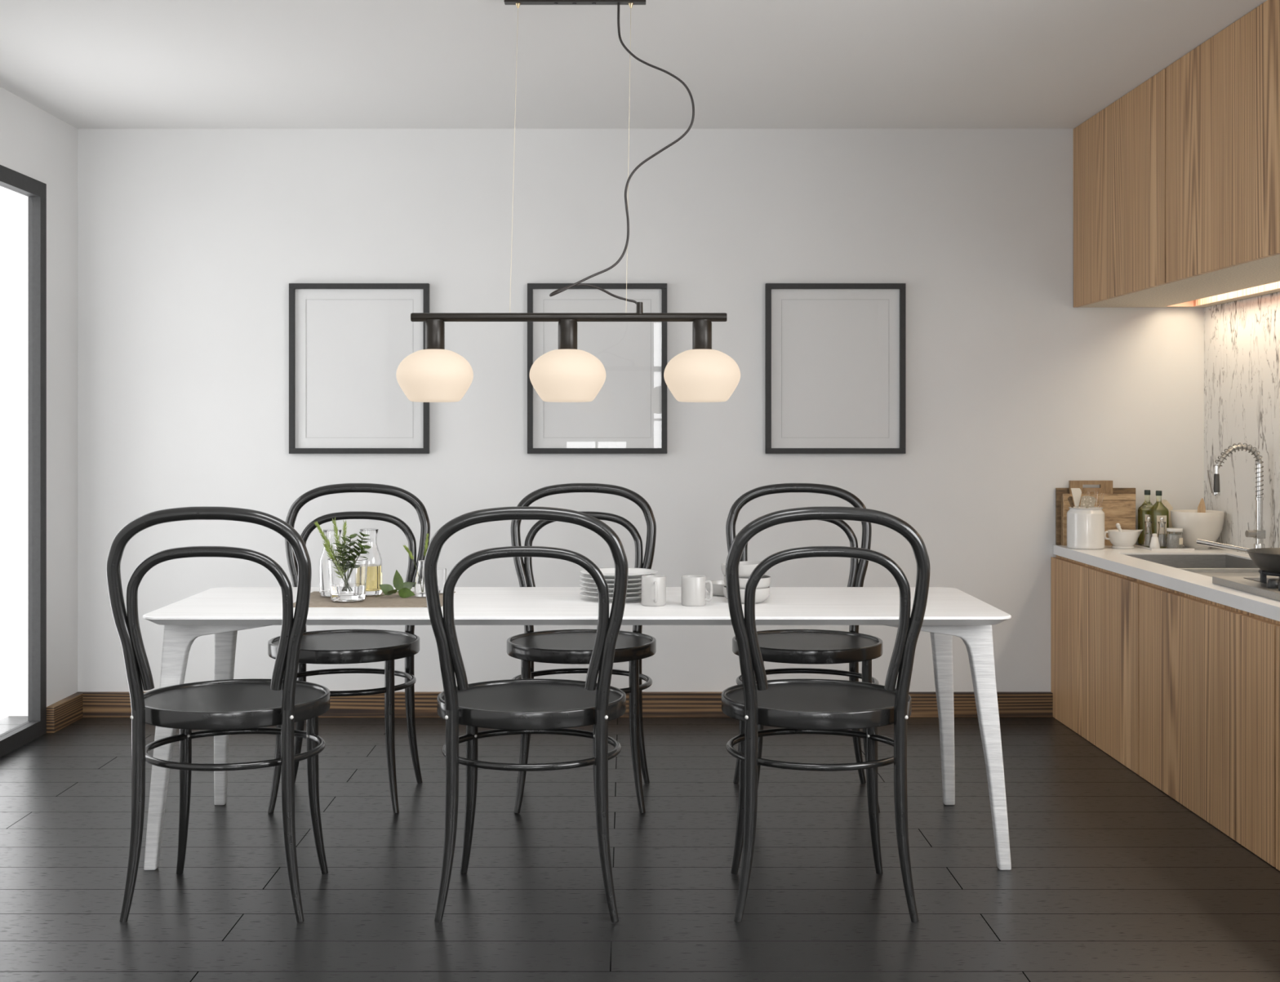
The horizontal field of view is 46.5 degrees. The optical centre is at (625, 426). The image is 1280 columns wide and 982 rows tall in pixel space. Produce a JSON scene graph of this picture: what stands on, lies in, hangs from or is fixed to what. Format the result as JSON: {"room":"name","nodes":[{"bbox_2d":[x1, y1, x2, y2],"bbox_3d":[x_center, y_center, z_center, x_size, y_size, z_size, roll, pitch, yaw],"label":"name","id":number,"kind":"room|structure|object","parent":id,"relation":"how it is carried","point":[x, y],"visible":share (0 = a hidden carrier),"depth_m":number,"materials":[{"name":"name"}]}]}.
{"room":"dining room","nodes":[
{"label":"dining room","id":0,"kind":"room"},
{"bbox_2d":[0,86,77,706],"bbox_3d":[-2.400,-0.018,2.220,0.067,2.537,8.440,0,0,0],"label":"wall","id":1,"kind":"structure","parent":0,"point":[36,144],"depth_m":6.23,"materials":[{"name":"paint"}]},
{"bbox_2d":[0,164,46,757],"bbox_3d":[-2.387,0.130,5.350,0.050,2.240,1.460,0,0,0],"label":"window","id":2,"kind":"structure","parent":1,"relation":"in","point":[35,190],"depth_m":6.02,"materials":[{"name":"metal"}]},
{"bbox_2d":[46,693,82,733],"bbox_3d":[-2.349,1.198,6.245,0.034,0.105,0.323,0,0,0],"label":"baseboard","id":3,"kind":"structure","parent":1,"relation":"attached to","point":[60,714],"depth_m":6.20,"materials":[{"name":"brown wood"}]},
{"bbox_2d":[8,128,1204,715],"bbox_3d":[0.066,-0.018,6.500,5.464,2.537,0.120,0,0,0],"label":"wall","id":4,"kind":"structure","parent":0,"point":[192,243],"depth_m":6.44,"materials":[{"name":"paint"}]},
{"bbox_2d":[288,283,429,453],"bbox_3d":[-1.147,-0.250,6.425,0.602,0.733,0.029,0,0,0],"label":"picture frame","id":5,"kind":"object","parent":4,"relation":"attached to","point":[348,342],"visible":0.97,"depth_m":6.43,"materials":[{"name":"white paper"}]},
{"bbox_2d":[306,299,413,437],"bbox_3d":[-1.147,-0.250,6.434,0.555,0.686,0.008,0,0,0],"label":"picture","id":6,"kind":"object","parent":5,"relation":"attached to","point":[355,348],"depth_m":6.43,"materials":[{"name":"white paper"}]},
{"bbox_2d":[76,692,1053,717],"bbox_3d":[-0.265,1.198,6.424,4.202,0.105,0.032,0,0,0],"label":"baseboard","id":7,"kind":"structure","parent":4,"relation":"attached to","point":[95,704],"depth_m":6.41,"materials":[{"name":"brown wood"}]},
{"bbox_2d":[527,283,666,453],"bbox_3d":[-0.122,-0.250,6.425,0.602,0.733,0.029,0,0,0],"label":"picture frame","id":8,"kind":"object","parent":4,"relation":"attached to","point":[628,415],"visible":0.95,"depth_m":6.43,"materials":[{"name":"grey"}]},
{"bbox_2d":[543,299,650,437],"bbox_3d":[-0.122,-0.250,6.434,0.555,0.686,0.008,0,0,0],"label":"picture","id":9,"kind":"object","parent":8,"relation":"attached to","point":[621,408],"depth_m":6.43,"materials":[{"name":"white paper"}]},
{"bbox_2d":[764,283,906,453],"bbox_3d":[0.903,-0.250,6.425,0.602,0.733,0.029,0,0,0],"label":"picture frame","id":10,"kind":"object","parent":4,"relation":"attached to","point":[835,353],"visible":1,"depth_m":6.43,"materials":[{"name":"grey paper"}]},
{"bbox_2d":[782,299,888,437],"bbox_3d":[0.903,-0.250,6.434,0.555,0.686,0.008,0,0,0],"label":"picture","id":11,"kind":"object","parent":10,"relation":"attached to","point":[835,353],"depth_m":6.43,"materials":[{"name":"white paper"}]},
{"bbox_2d":[0,0,1266,128],"bbox_3d":[0.066,-1.327,2.220,5.464,0.080,9.040,0,0,0],"label":"ceiling","id":12,"kind":"structure","parent":0,"point":[86,64],"depth_m":5.22,"materials":[{"name":"white paint"}]},
{"bbox_2d":[395,0,740,402],"bbox_3d":[-0.171,-0.680,4.455,1.028,1.214,0.229,0,0,0],"label":"pendant lamp","id":13,"kind":"object","parent":12,"relation":"hanging from","point":[434,373],"visible":1,"depth_m":4.40,"materials":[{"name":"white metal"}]},
{"bbox_2d":[395,319,473,402],"bbox_3d":[-0.570,-0.196,4.455,0.229,0.246,0.229,0,0,0],"label":"lampshade","id":14,"kind":"object","parent":13,"relation":"attached to","point":[434,373],"depth_m":4.38,"materials":[{"name":"white glass"}]},
{"bbox_2d":[529,319,605,402],"bbox_3d":[-0.173,-0.196,4.455,0.229,0.246,0.229,0,0,0],"label":"lampshade","id":15,"kind":"object","parent":13,"relation":"attached to","point":[567,373],"depth_m":4.38,"materials":[{"name":"white glass"}]},
{"bbox_2d":[663,319,740,402],"bbox_3d":[0.229,-0.196,4.455,0.229,0.246,0.229,0,0,0],"label":"lampshade","id":16,"kind":"object","parent":13,"relation":"attached to","point":[701,373],"depth_m":4.38,"materials":[{"name":"white glass"}]},
{"bbox_2d":[0,715,1279,981],"bbox_3d":[0.066,1.290,2.220,5.464,0.080,9.040,0,0,0],"label":"floor","id":17,"kind":"structure","parent":0,"point":[1111,877],"depth_m":4.21,"materials":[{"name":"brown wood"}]},
{"bbox_2d":[106,506,329,923],"bbox_3d":[-1.045,0.726,3.970,0.514,1.053,0.523,0,0,0],"label":"dining chair","id":18,"kind":"object","parent":17,"relation":"on","point":[229,706],"visible":1,"depth_m":3.76,"materials":[{"name":"black paint"}]},
{"bbox_2d":[267,483,430,813],"bbox_3d":[-0.946,0.726,5.025,0.514,1.053,0.523,0,0,0],"label":"dining chair","id":19,"kind":"object","parent":17,"relation":"on","point":[335,646],"visible":0.66,"depth_m":5.17,"materials":[{"name":"black paint"}]},
{"bbox_2d":[423,506,628,923],"bbox_3d":[-0.250,0.726,3.970,0.514,1.053,0.523,0,0,0],"label":"dining chair","id":20,"kind":"object","parent":17,"relation":"on","point":[510,706],"visible":1,"depth_m":3.76,"materials":[{"name":"black paint"}]},
{"bbox_2d":[142,586,1011,870],"bbox_3d":[-0.136,0.887,4.529,2.445,0.726,0.841,0,0,0],"label":"dining table","id":21,"kind":"object","parent":17,"relation":"on","point":[221,612],"visible":0.88,"depth_m":4.23,"materials":[{"name":"white wood"}]},
{"bbox_2d":[293,591,455,607],"bbox_3d":[-0.761,0.521,4.517,0.456,0.005,0.404,0,0,0],"label":"mat","id":22,"kind":"object","parent":21,"relation":"on","point":[394,600],"visible":0.53,"depth_m":4.43,"materials":[{"name":"fabric"}]},
{"bbox_2d":[319,528,343,596],"bbox_3d":[-0.902,0.418,4.585,0.079,0.201,0.079,0,0,0],"label":"carafe","id":23,"kind":"object","parent":22,"relation":"on","point":[324,586],"visible":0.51,"depth_m":4.56,"materials":[{"name":"clear glass"}]},
{"bbox_2d":[327,557,368,602],"bbox_3d":[-0.829,0.456,4.450,0.120,0.124,0.120,0,0,0],"label":"glass tumbler","id":24,"kind":"object","parent":22,"relation":"on","point":[347,579],"visible":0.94,"depth_m":4.40,"materials":[{"name":"clear glass"}]},
{"bbox_2d":[313,521,339,560],"bbox_3d":[-0.873,0.385,4.443,0.114,0.208,0.028,0,0,0],"label":"rosemary sprig","id":25,"kind":"object","parent":24,"relation":"in","point":[316,523],"visible":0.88,"depth_m":4.44,"materials":[{"name":"green plant"}]},
{"bbox_2d":[323,542,334,559],"bbox_3d":[-0.858,0.415,4.425,0.080,0.148,0.028,0,0,0],"label":"rosemary sprig","id":26,"kind":"object","parent":24,"relation":"in","point":[326,546],"visible":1,"depth_m":4.42,"materials":[{"name":"green plant"}]},
{"bbox_2d":[332,517,345,560],"bbox_3d":[-0.850,0.379,4.445,0.056,0.219,0.028,0,0,0],"label":"rosemary sprig","id":27,"kind":"object","parent":24,"relation":"in","point":[335,527],"visible":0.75,"depth_m":4.45,"materials":[{"name":"green plant"}]},
{"bbox_2d":[332,542,351,560],"bbox_3d":[-0.841,0.415,4.427,0.059,0.148,0.056,0,0,-18],"label":"sprig","id":28,"kind":"object","parent":24,"relation":"in","point":[341,548],"visible":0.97,"depth_m":4.43,"materials":[{"name":"green plant"}]},
{"bbox_2d":[342,519,347,558],"bbox_3d":[-0.843,0.383,4.462,0.026,0.210,0.029,0,0,0],"label":"rosemary sprig","id":29,"kind":"object","parent":24,"relation":"in","point":[344,523],"visible":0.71,"depth_m":4.47,"materials":[{"name":"green plant"}]},
{"bbox_2d":[341,533,360,560],"bbox_3d":[-0.824,0.405,4.444,0.058,0.168,0.062,0,0,-23],"label":"sprig","id":30,"kind":"object","parent":24,"relation":"in","point":[351,536],"visible":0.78,"depth_m":4.44,"materials":[{"name":"green plant"}]},
{"bbox_2d":[350,532,369,559],"bbox_3d":[-0.802,0.401,4.455,0.084,0.176,0.052,0,0,-19],"label":"sprig","id":31,"kind":"object","parent":24,"relation":"in","point":[362,541],"visible":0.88,"depth_m":4.46,"materials":[{"name":"green plant"}]},
{"bbox_2d":[349,542,371,560],"bbox_3d":[-0.800,0.416,4.434,0.081,0.146,0.059,0,0,0],"label":"sprig","id":32,"kind":"object","parent":24,"relation":"in","point":[361,546],"visible":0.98,"depth_m":4.44,"materials":[{"name":"green plant"}]},
{"bbox_2d":[356,528,382,595],"bbox_3d":[-0.794,0.418,4.615,0.079,0.201,0.079,0,0,0],"label":"carafe","id":33,"kind":"object","parent":22,"relation":"on","point":[374,578],"visible":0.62,"depth_m":4.59,"materials":[{"name":"clear glass"}]},
{"bbox_2d":[375,569,415,598],"bbox_3d":[-0.700,0.479,4.539,0.128,0.084,0.051,0,0,-21],"label":"leafy sprig","id":34,"kind":"object","parent":22,"relation":"on","point":[404,588],"visible":1,"depth_m":4.55,"materials":[{"name":"green plant"}]},
{"bbox_2d":[414,560,426,596],"bbox_3d":[-0.622,0.464,4.560,0.048,0.109,0.048,0,0,0],"label":"bud vase","id":35,"kind":"object","parent":22,"relation":"on","point":[420,591],"visible":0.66,"depth_m":4.54,"materials":[{"name":"clear glass"}]},
{"bbox_2d":[403,545,417,570],"bbox_3d":[-0.650,0.433,4.554,0.060,0.147,0.016,0,0,0],"label":"rosemary sprig","id":36,"kind":"object","parent":35,"relation":"in","point":[406,548],"visible":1,"depth_m":4.55,"materials":[{"name":"green plant"}]},
{"bbox_2d":[423,533,428,557],"bbox_3d":[-0.611,0.416,4.561,0.018,0.181,0.013,0,0,39],"label":"rosemary sprig","id":37,"kind":"object","parent":35,"relation":"in","point":[427,535],"visible":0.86,"depth_m":4.56,"materials":[{"name":"green plant"}]},
{"bbox_2d":[436,568,446,593],"bbox_3d":[-0.585,0.481,4.655,0.051,0.075,0.051,0,0,0],"label":"glass","id":38,"kind":"object","parent":22,"relation":"on","point":[441,572],"visible":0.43,"depth_m":4.63,"materials":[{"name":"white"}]},
{"bbox_2d":[579,591,641,601],"bbox_3d":[-0.021,0.514,4.520,0.236,0.019,0.236,0,0,0],"label":"plate","id":39,"kind":"object","parent":21,"relation":"on","point":[584,593],"visible":0.29,"depth_m":4.46,"materials":[{"name":"white ceramic"}]},
{"bbox_2d":[579,586,641,597],"bbox_3d":[-0.021,0.501,4.520,0.236,0.019,0.236,0,0,0],"label":"plate","id":40,"kind":"object","parent":39,"relation":"on","point":[584,588],"visible":0.38,"depth_m":4.46,"materials":[{"name":"white ceramic"}]},
{"bbox_2d":[579,582,641,592],"bbox_3d":[-0.021,0.488,4.520,0.236,0.019,0.236,0,0,0],"label":"plate","id":41,"kind":"object","parent":40,"relation":"on","point":[584,584],"visible":0.3,"depth_m":4.46,"materials":[{"name":"white ceramic"}]},
{"bbox_2d":[579,577,641,588],"bbox_3d":[-0.021,0.474,4.520,0.236,0.019,0.236,0,0,0],"label":"plate","id":42,"kind":"object","parent":41,"relation":"on","point":[585,580],"visible":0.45,"depth_m":4.46,"materials":[{"name":"white ceramic"}]},
{"bbox_2d":[579,573,654,583],"bbox_3d":[-0.021,0.461,4.520,0.236,0.019,0.236,0,0,0],"label":"plate","id":43,"kind":"object","parent":42,"relation":"on","point":[584,575],"visible":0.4,"depth_m":4.46,"materials":[{"name":"white ceramic"}]},
{"bbox_2d":[579,567,657,579],"bbox_3d":[-0.021,0.448,4.520,0.236,0.019,0.236,0,0,0],"label":"plate","id":44,"kind":"object","parent":43,"relation":"on","point":[608,573],"visible":0.63,"depth_m":4.56,"materials":[{"name":"white ceramic"}]},
{"bbox_2d":[641,574,666,606],"bbox_3d":[0.086,0.481,4.370,0.072,0.085,0.083,0,0,-43],"label":"mug","id":45,"kind":"object","parent":21,"relation":"on","point":[653,586],"visible":1,"depth_m":4.34,"materials":[{"name":"grey ceramic"}]},
{"bbox_2d":[681,574,712,606],"bbox_3d":[0.204,0.481,4.376,0.083,0.085,0.072,0,0,-22],"label":"mug","id":46,"kind":"object","parent":21,"relation":"on","point":[693,586],"visible":1,"depth_m":4.34,"materials":[{"name":"grey ceramic"}]},
{"bbox_2d":[706,579,724,596],"bbox_3d":[0.318,0.504,4.640,0.140,0.040,0.140,0,0,0],"label":"mug","id":47,"kind":"object","parent":21,"relation":"on","point":[717,585],"visible":0.3,"depth_m":4.59,"materials":[{"name":"grey ceramic"}]},
{"bbox_2d":[723,585,769,604],"bbox_3d":[0.361,0.501,4.450,0.140,0.046,0.140,0,0,0],"label":"bowl","id":48,"kind":"object","parent":21,"relation":"on","point":[762,594],"visible":0.42,"depth_m":4.40,"materials":[{"name":"grey ceramic"}]},
{"bbox_2d":[724,574,770,589],"bbox_3d":[0.362,0.469,4.452,0.140,0.046,0.140,1,0,0],"label":"bowl","id":49,"kind":"object","parent":48,"relation":"on","point":[764,583],"visible":0.41,"depth_m":4.40,"materials":[{"name":"grey ceramic"}]},
{"bbox_2d":[720,560,766,578],"bbox_3d":[0.354,0.430,4.452,0.140,0.053,0.140,0,0,16],"label":"bowl","id":50,"kind":"object","parent":49,"relation":"on","point":[746,568],"visible":0.41,"depth_m":4.39,"materials":[{"name":"grey ceramic"}]},
{"bbox_2d":[506,483,656,813],"bbox_3d":[-0.149,0.726,5.025,0.514,1.053,0.523,0,0,0],"label":"dining chair","id":51,"kind":"object","parent":17,"relation":"on","point":[567,646],"visible":0.76,"depth_m":5.13,"materials":[{"name":"black paint"}]},
{"bbox_2d":[725,483,882,813],"bbox_3d":[0.610,0.726,5.025,0.514,1.053,0.523,0,0,0],"label":"dining chair","id":52,"kind":"object","parent":17,"relation":"on","point":[804,646],"visible":0.53,"depth_m":5.19,"materials":[{"name":"black paint"}]},
{"bbox_2d":[721,506,930,923],"bbox_3d":[0.507,0.726,3.970,0.514,1.053,0.523,0,0,0],"label":"dining chair","id":53,"kind":"object","parent":17,"relation":"on","point":[795,706],"visible":1,"depth_m":3.76,"materials":[{"name":"black paint"}]},
{"bbox_2d":[1050,555,1144,774],"bbox_3d":[2.166,0.901,5.888,0.660,0.698,1.100,0,0,0],"label":"base cabinet","id":54,"kind":"object","parent":17,"relation":"on","point":[1095,611],"visible":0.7,"depth_m":5.83,"materials":[{"name":"brown wood"}]},
{"bbox_2d":[1138,581,1279,867],"bbox_3d":[2.166,0.901,4.777,0.660,0.698,1.121,0,0,0],"label":"base cabinet","id":55,"kind":"object","parent":17,"relation":"on","point":[1207,668],"visible":0.96,"depth_m":4.68,"materials":[{"name":"brown wood"}]},
{"bbox_2d":[1053,544,1279,621],"bbox_3d":[2.171,0.530,4.769,0.651,0.040,3.337,0,0,0],"label":"countertop","id":56,"kind":"structure","parent":55,"relation":"on","point":[1108,558],"depth_m":5.26,"materials":[{"name":"white stone"}]},
{"bbox_2d":[1066,506,1104,549],"bbox_3d":[1.929,0.424,6.252,0.152,0.172,0.152,0,0,0],"label":"utensil crock","id":57,"kind":"object","parent":56,"relation":"on","point":[1085,526],"visible":0.98,"depth_m":6.19,"materials":[{"name":"white ceramic"}]},
{"bbox_2d":[1067,496,1073,507],"bbox_3d":[1.909,0.396,6.278,0.097,0.208,0.008,0,0,0],"label":"serving spoon","id":58,"kind":"object","parent":57,"relation":"in","point":[1070,498],"visible":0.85,"depth_m":6.28,"materials":[{"name":"brown wood"}]},
{"bbox_2d":[1071,488,1081,507],"bbox_3d":[1.915,0.379,6.256,0.095,0.241,0.008,0,0,0],"label":"spatula","id":59,"kind":"object","parent":57,"relation":"in","point":[1076,492],"visible":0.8,"depth_m":6.25,"materials":[{"name":"beige plastic"}]},
{"bbox_2d":[1080,495,1096,508],"bbox_3d":[1.933,0.394,6.230,0.067,0.209,0.008,0,0,0],"label":"slotted turner","id":60,"kind":"object","parent":57,"relation":"in","point":[1086,501],"visible":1,"depth_m":6.23,"materials":[{"name":"beige wood"}]},
{"bbox_2d":[1085,488,1097,507],"bbox_3d":[1.955,0.380,6.270,0.060,0.236,0.008,0,0,0],"label":"server","id":61,"kind":"object","parent":57,"relation":"in","point":[1095,491],"visible":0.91,"depth_m":6.27,"materials":[{"name":"brown wood"}]},
{"bbox_2d":[1097,493,1104,507],"bbox_3d":[1.956,0.389,6.248,0.101,0.222,0.008,0,0,0],"label":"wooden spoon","id":62,"kind":"object","parent":57,"relation":"in","point":[1102,495],"visible":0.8,"depth_m":6.25,"materials":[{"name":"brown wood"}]},
{"bbox_2d":[1061,480,1112,545],"bbox_3d":[2.031,0.371,6.412,0.314,0.278,0.015,0,0,0],"label":"cutting board","id":63,"kind":"object","parent":56,"relation":"on","point":[1105,486],"visible":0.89,"depth_m":6.40,"materials":[{"name":"brown wood"}]},
{"bbox_2d":[1055,488,1135,545],"bbox_3d":[2.026,0.387,6.429,0.341,0.246,0.016,0,0,0],"label":"cutting board","id":64,"kind":"object","parent":56,"relation":"on","point":[1059,491],"visible":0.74,"depth_m":6.42,"materials":[{"name":"brown wood"}]},
{"bbox_2d":[1062,493,1135,546],"bbox_3d":[2.030,0.399,6.394,0.308,0.222,0.016,0,0,0],"label":"cutting board","id":65,"kind":"object","parent":56,"relation":"on","point":[1120,508],"visible":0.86,"depth_m":6.39,"materials":[{"name":"brown wood"}]},
{"bbox_2d":[1104,529,1142,548],"bbox_3d":[2.089,0.471,6.262,0.128,0.078,0.128,0,0,44],"label":"mortar","id":66,"kind":"object","parent":56,"relation":"on","point":[1126,539],"visible":1,"depth_m":6.22,"materials":[{"name":"white ceramic"}]},
{"bbox_2d":[1115,523,1123,531],"bbox_3d":[2.086,0.444,6.263,0.053,0.078,0.020,0,0,16],"label":"pestle","id":67,"kind":"object","parent":66,"relation":"in","point":[1117,525],"visible":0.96,"depth_m":6.26,"materials":[{"name":"white ceramic"}]},
{"bbox_2d":[1133,542,1194,551],"bbox_3d":[2.252,0.505,6.279,0.176,0.008,0.290,0,0,0],"label":"serving tray","id":68,"kind":"object","parent":56,"relation":"on","point":[1184,548],"visible":0.49,"depth_m":6.13,"materials":[{"name":"white ceramic"}]},
{"bbox_2d":[1137,489,1152,545],"bbox_3d":[2.228,0.388,6.366,0.065,0.235,0.066,0,0,0],"label":"oil bottle","id":69,"kind":"object","parent":68,"relation":"on","point":[1144,509],"visible":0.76,"depth_m":6.35,"materials":[{"name":"green glass"}]},
{"bbox_2d":[1143,516,1152,547],"bbox_3d":[2.186,0.441,6.236,0.039,0.129,0.039,0,0,0],"label":"cruet","id":70,"kind":"object","parent":68,"relation":"on","point":[1148,533],"visible":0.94,"depth_m":6.22,"materials":[{"name":"clear glass"}]},
{"bbox_2d":[1149,533,1159,548],"bbox_3d":[2.192,0.474,6.176,0.042,0.063,0.042,0,0,0],"label":"salt shaker","id":71,"kind":"object","parent":68,"relation":"on","point":[1154,543],"visible":1,"depth_m":6.16,"materials":[{"name":"white ceramic"}]},
{"bbox_2d":[1149,490,1168,538],"bbox_3d":[2.252,0.388,6.298,0.065,0.235,0.066,0,0,0],"label":"oil bottle","id":72,"kind":"object","parent":68,"relation":"on","point":[1157,510],"visible":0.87,"depth_m":6.27,"materials":[{"name":"green glass"}]},
{"bbox_2d":[1157,516,1166,548],"bbox_3d":[2.235,0.441,6.214,0.039,0.129,0.039,0,0,0],"label":"cruet","id":73,"kind":"object","parent":68,"relation":"on","point":[1162,533],"visible":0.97,"depth_m":6.20,"materials":[{"name":"clear glass"}]},
{"bbox_2d":[1161,499,1173,527],"bbox_3d":[2.312,0.409,6.392,0.052,0.192,0.050,0,0,0],"label":"wooden spoon","id":74,"kind":"object","parent":68,"relation":"on","point":[1165,502],"visible":0.3,"depth_m":6.37,"materials":[{"name":"beige wood"}]},
{"bbox_2d":[1166,527,1182,548],"bbox_3d":[2.270,0.462,6.165,0.065,0.086,0.065,0,0,0],"label":"storage jar","id":75,"kind":"object","parent":68,"relation":"on","point":[1174,535],"visible":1,"depth_m":6.14,"materials":[{"name":"clear glass"}]},
{"bbox_2d":[1170,510,1224,549],"bbox_3d":[2.389,0.432,6.232,0.211,0.156,0.211,0,0,0],"label":"mixing bowl","id":76,"kind":"object","parent":56,"relation":"on","point":[1207,526],"visible":0.9,"depth_m":6.15,"materials":[{"name":"grey ceramic"}]},
{"bbox_2d":[1197,497,1205,512],"bbox_3d":[2.409,0.394,6.257,0.028,0.188,0.062,0,0,42],"label":"wooden spoon","id":77,"kind":"object","parent":76,"relation":"in","point":[1201,508],"visible":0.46,"depth_m":6.27,"materials":[{"name":"brown wood"}]},
{"bbox_2d":[1124,554,1271,577],"bbox_3d":[2.205,0.596,5.440,0.436,0.168,1.158,0,0,0],"label":"sink","id":78,"kind":"object","parent":56,"relation":"in","point":[1208,565],"visible":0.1,"depth_m":6.02,"materials":[{"name":"metal"}]},
{"bbox_2d":[1124,554,1258,568],"bbox_3d":[2.205,0.598,5.710,0.436,0.164,0.619,0,0,0],"label":"basin","id":79,"kind":"object","parent":78,"relation":"in","point":[1176,561],"depth_m":6.02,"materials":[{"name":"metal"}]},
{"bbox_2d":[1207,442,1265,548],"bbox_3d":[2.358,0.286,5.760,0.220,0.448,0.040,0,0,0],"label":"kitchen faucet","id":80,"kind":"object","parent":56,"relation":"on","point":[1259,534],"visible":1,"depth_m":5.75,"materials":[{"name":"silver metal"}]},
{"bbox_2d":[1212,568,1279,600],"bbox_3d":[2.171,0.480,4.527,0.523,0.060,0.653,0,0,0],"label":"gas hob","id":81,"kind":"object","parent":56,"relation":"in","point":[1265,586],"visible":0.84,"depth_m":4.63,"materials":[{"name":"metal"}]},
{"bbox_2d":[1196,538,1279,573],"bbox_3d":[2.010,0.409,4.666,0.460,0.081,0.293,0,0,29],"label":"frying pan","id":82,"kind":"object","parent":81,"relation":"on","point":[1267,559],"visible":1,"depth_m":4.63,"materials":[{"name":"grey metal"}]},
{"bbox_2d":[1244,577,1279,583],"bbox_3d":[2.100,0.486,4.670,0.230,0.001,0.240,0,0,0],"label":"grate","id":83,"kind":"object","parent":81,"relation":"on","point":[1259,580],"depth_m":4.71,"materials":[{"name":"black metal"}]},
{"bbox_2d":[1275,626,1279,871],"bbox_3d":[2.166,0.901,3.659,0.660,0.698,1.117,0,0,0],"label":"base cabinet","id":84,"kind":"object","parent":17,"relation":"on","point":[1277,628],"visible":1,"depth_m":4.20,"materials":[{"name":"brown wood"}]},
{"bbox_3d":[2.563,-0.018,2.220,0.110,2.537,8.440,0,0,0],"label":"wall","id":85,"kind":"structure","parent":0,"visible":0},
{"bbox_2d":[1073,67,1279,307],"bbox_3d":[2.214,-0.900,5.888,0.564,0.771,1.100,0,0,0],"label":"upper cabinet","id":86,"kind":"object","parent":85,"relation":"attached to","point":[1119,152],"visible":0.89,"depth_m":5.82,"materials":[{"name":"brown wood"}]},
{"bbox_2d":[1165,0,1279,282],"bbox_3d":[2.214,-0.900,4.777,0.564,0.771,1.121,0,0,0],"label":"upper cabinet","id":87,"kind":"object","parent":85,"relation":"attached to","point":[1223,95],"visible":1,"depth_m":4.83,"materials":[{"name":"brown wood"}]},
{"bbox_2d":[1204,292,1279,553],"bbox_3d":[2.503,-0.003,4.770,0.010,1.025,3.340,0,0,0],"label":"backsplash","id":88,"kind":"structure","parent":85,"relation":"attached to","point":[1242,337],"depth_m":6.03,"materials":[{"name":"white stone"}]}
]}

